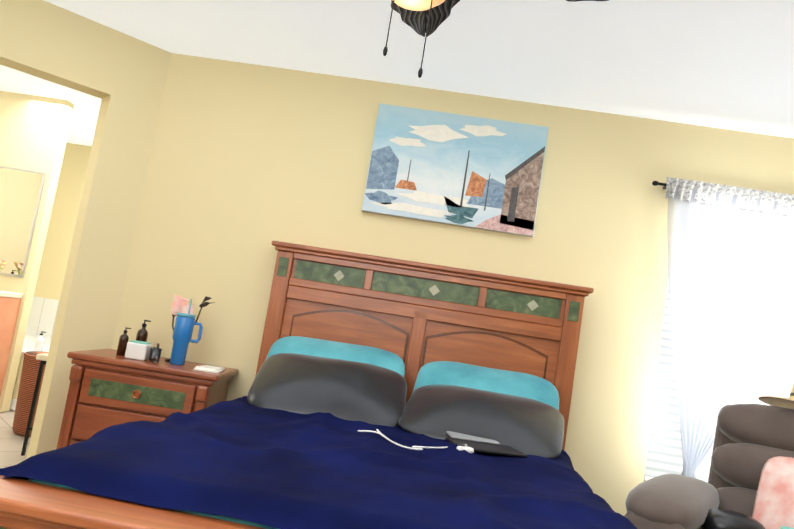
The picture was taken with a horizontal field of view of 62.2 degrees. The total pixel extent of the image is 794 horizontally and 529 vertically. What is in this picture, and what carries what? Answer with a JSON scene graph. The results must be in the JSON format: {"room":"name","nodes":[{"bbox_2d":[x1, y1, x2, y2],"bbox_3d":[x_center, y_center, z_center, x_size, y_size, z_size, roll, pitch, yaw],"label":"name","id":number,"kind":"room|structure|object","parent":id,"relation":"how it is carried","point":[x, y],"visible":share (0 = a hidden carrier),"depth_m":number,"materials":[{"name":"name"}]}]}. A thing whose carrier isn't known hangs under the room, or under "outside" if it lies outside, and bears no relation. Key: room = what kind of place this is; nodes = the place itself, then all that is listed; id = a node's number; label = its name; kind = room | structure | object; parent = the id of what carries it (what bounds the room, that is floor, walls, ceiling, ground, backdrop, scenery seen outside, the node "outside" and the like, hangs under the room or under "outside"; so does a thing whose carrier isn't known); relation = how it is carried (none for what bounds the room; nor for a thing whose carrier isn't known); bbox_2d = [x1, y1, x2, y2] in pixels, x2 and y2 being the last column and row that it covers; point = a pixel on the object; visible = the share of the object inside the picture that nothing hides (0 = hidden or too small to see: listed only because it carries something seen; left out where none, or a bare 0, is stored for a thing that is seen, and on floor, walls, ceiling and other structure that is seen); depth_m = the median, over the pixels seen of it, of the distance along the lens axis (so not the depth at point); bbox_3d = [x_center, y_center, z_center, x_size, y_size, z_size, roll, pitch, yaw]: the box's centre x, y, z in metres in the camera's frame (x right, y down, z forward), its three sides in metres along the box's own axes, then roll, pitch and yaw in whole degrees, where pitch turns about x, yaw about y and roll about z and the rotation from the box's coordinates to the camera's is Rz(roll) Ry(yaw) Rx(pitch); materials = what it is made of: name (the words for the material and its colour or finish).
{"room":"bedroom","nodes":[
{"label":"bedroom","id":0,"kind":"room"},
{"bbox_2d":[0,410,30,467],"bbox_3d":[-2.492,1.148,4.283,3.620,0.050,4.670,9,-5,4],"label":"floor","id":1,"kind":"structure","parent":0,"point":[11,443],"depth_m":4.14,"materials":[{"name":"beige tile"}]},
{"bbox_2d":[0,290,22,394],"bbox_3d":[-3.498,0.544,4.769,1.150,0.900,0.479,9,-5,4],"label":"vanity cabinet","id":2,"kind":"object","parent":1,"relation":"on","point":[10,301],"visible":1,"depth_m":4.90,"materials":[{"name":"brown"}]},
{"bbox_2d":[0,259,6,270],"bbox_3d":[-2.983,0.055,4.851,0.166,0.237,0.185,9,-5,4],"label":"vase","id":3,"kind":"object","parent":2,"relation":"on","point":[2,264],"visible":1,"depth_m":4.87,"materials":[{"name":"clear glass"}]},
{"bbox_2d":[12,351,48,436],"bbox_3d":[-2.394,0.879,4.533,0.410,0.545,0.410,9,-5,4],"label":"wicker hamper","id":4,"kind":"object","parent":1,"relation":"on","point":[29,372],"visible":0.27,"depth_m":4.36,"materials":[{"name":"wicker"}]},
{"bbox_2d":[9,296,58,410],"bbox_3d":[-2.314,0.869,5.792,3.260,0.830,1.470,9,-5,4],"label":"bathtub surround","id":5,"kind":"object","parent":1,"relation":"on","point":[43,314],"depth_m":6.60,"materials":[{"name":"white tile"}]},
{"bbox_2d":[34,331,45,350],"bbox_3d":[-2.825,0.607,5.206,0.063,0.170,0.060,9,-5,4],"label":"soap bottle","id":6,"kind":"object","parent":5,"relation":"on","point":[39,343],"visible":0.96,"depth_m":5.18,"materials":[{"name":"white plastic"}]},
{"bbox_2d":[21,353,47,455],"bbox_3d":[-1.964,0.872,4.101,0.450,0.613,0.450,9,-5,4],"label":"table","id":7,"kind":"object","parent":1,"relation":"on","point":[42,358],"visible":0.04,"depth_m":3.92,"materials":[{"name":"black metal"}]},
{"bbox_2d":[0,91,73,411],"bbox_3d":[-3.363,-0.183,5.132,1.190,2.440,0.100,9,-5,4],"label":"wall","id":8,"kind":"structure","parent":0,"point":[34,131],"depth_m":5.13,"materials":[{"name":"beige paint"}]},
{"bbox_2d":[0,166,45,277],"bbox_3d":[-3.327,-0.394,5.096,1.090,0.830,0.010,9,-5,4],"label":"vanity mirror","id":9,"kind":"object","parent":8,"relation":"attached to","point":[20,193],"visible":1,"depth_m":5.07,"materials":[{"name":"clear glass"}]},
{"bbox_2d":[34,143,91,299],"bbox_3d":[-2.189,0.154,6.662,3.620,2.440,0.120,9,-5,4],"label":"wall","id":10,"kind":"structure","parent":0,"point":[60,232],"depth_m":6.72,"materials":[{"name":"beige paint"}]},
{"bbox_2d":[0,0,170,458],"bbox_3d":[-2.003,-0.141,3.301,1.269,2.440,0.150,14,-7,-41],"label":"wall","id":11,"kind":"structure","parent":0,"point":[122,76],"depth_m":3.54,"materials":[{"name":"beige paint"}]},
{"bbox_2d":[0,0,793,145],"bbox_3d":[-0.597,-1.228,2.973,6.832,0.080,7.590,9,-5,4],"label":"ceiling","id":12,"kind":"structure","parent":0,"point":[725,64],"depth_m":3.14,"materials":[{"name":"white paint"}]},
{"bbox_2d":[383,0,608,77],"bbox_3d":[0.070,-0.828,1.761,1.087,0.726,1.038,9,-5,4],"label":"ceiling fan","id":13,"kind":"object","parent":12,"relation":"hanging from","point":[423,17],"visible":1,"depth_m":2.15,"materials":[{"name":"brown metal"}]},
{"bbox_2d":[112,53,793,515],"bbox_3d":[0.561,0.301,3.595,4.155,2.440,0.120,9,-5,4],"label":"wall","id":14,"kind":"structure","parent":0,"point":[248,163],"depth_m":3.62,"materials":[{"name":"beige paint"}]},
{"bbox_2d":[362,103,548,236],"bbox_3d":[0.318,-0.528,3.611,0.940,0.610,0.038,9,-5,4],"label":"framed picture","id":15,"kind":"object","parent":14,"relation":"attached to","point":[458,170],"visible":0.98,"depth_m":3.59,"materials":[{"name":"multicoloured paint"}]},
{"bbox_2d":[643,283,793,482],"bbox_3d":[1.844,0.466,3.503,0.900,1.535,0.130,9,-5,4],"label":"window blinds","id":16,"kind":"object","parent":14,"relation":"in","point":[664,453],"depth_m":3.46,"materials":[{"name":"white plastic"}]},
{"bbox_2d":[652,177,793,477],"bbox_3d":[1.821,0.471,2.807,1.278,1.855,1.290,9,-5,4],"label":"curtain","id":17,"kind":"object","parent":14,"relation":"attached to","point":[730,252],"visible":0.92,"depth_m":3.42,"materials":[{"name":"white fabric"}]},
{"bbox_3d":[-0.242,1.211,1.241,4.932,0.050,4.444,9,-5,4],"label":"floor carpet","id":18,"kind":"object","parent":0,"visible":0},
{"bbox_2d":[56,349,237,448],"bbox_3d":[-1.264,0.845,3.296,0.720,0.735,0.470,9,-5,0],"label":"nightstand","id":19,"kind":"object","parent":18,"relation":"on","point":[108,387],"visible":0.33,"depth_m":3.10,"materials":[{"name":"brown wood"}]},
{"bbox_2d":[116,328,130,355],"bbox_3d":[-1.376,0.382,3.312,0.046,0.140,0.044,14,-7,-42],"label":"pump bottle","id":20,"kind":"object","parent":19,"relation":"on","point":[122,343],"visible":0.96,"depth_m":3.29,"materials":[{"name":"brown glass"}]},
{"bbox_2d":[125,340,151,360],"bbox_3d":[-1.276,0.420,3.250,0.100,0.087,0.085,9,-5,0],"label":"cube","id":21,"kind":"object","parent":19,"relation":"on","point":[137,350],"visible":0.94,"depth_m":3.21,"materials":[{"name":"white plastic"}]},
{"bbox_2d":[136,320,150,341],"bbox_3d":[-1.309,0.374,3.374,0.057,0.190,0.054,9,-5,4],"label":"pump bottle","id":22,"kind":"object","parent":19,"relation":"on","point":[142,334],"visible":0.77,"depth_m":3.36,"materials":[{"name":"brown glass"}]},
{"bbox_2d":[149,347,161,362],"bbox_3d":[-1.188,0.441,3.230,0.054,0.070,0.054,9,-5,0],"label":"glass votive","id":23,"kind":"object","parent":19,"relation":"on","point":[155,354],"visible":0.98,"depth_m":3.21,"materials":[{"name":"black"}]},
{"bbox_2d":[170,299,202,364],"bbox_3d":[-1.060,0.336,3.329,0.138,0.335,0.094,11,-6,-18],"label":"tumbler","id":24,"kind":"object","parent":19,"relation":"on","point":[185,323],"visible":0.98,"depth_m":3.29,"materials":[{"name":"blue"}]},
{"bbox_2d":[165,295,214,361],"bbox_3d":[-1.080,0.328,3.413,0.219,0.360,0.100,9,-5,0],"label":"flowers","id":25,"kind":"object","parent":19,"relation":"on","point":[179,305],"visible":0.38,"depth_m":3.40,"materials":[{"name":"pink fabric"}]},
{"bbox_2d":[194,365,224,373],"bbox_3d":[-0.931,0.515,3.279,0.124,0.014,0.201,10,-5,-4],"label":"papers","id":26,"kind":"object","parent":19,"relation":"on","point":[211,369],"visible":1,"depth_m":3.22,"materials":[{"name":"white paper"}]},
{"bbox_2d":[0,241,636,528],"bbox_3d":[-0.053,0.591,2.381,1.702,1.445,2.182,9,-5,7],"label":"queen bed","id":27,"kind":"object","parent":18,"relation":"on","point":[387,393],"visible":1,"depth_m":2.56,"materials":[{"name":"blue fabric"}]},
{"bbox_2d":[624,383,793,528],"bbox_3d":[1.513,0.969,2.474,1.090,1.095,1.091,5,-7,34],"label":"recliner armchair","id":28,"kind":"object","parent":18,"relation":"on","point":[749,484],"visible":0.98,"depth_m":2.61,"materials":[{"name":"fabric"}]}
]}

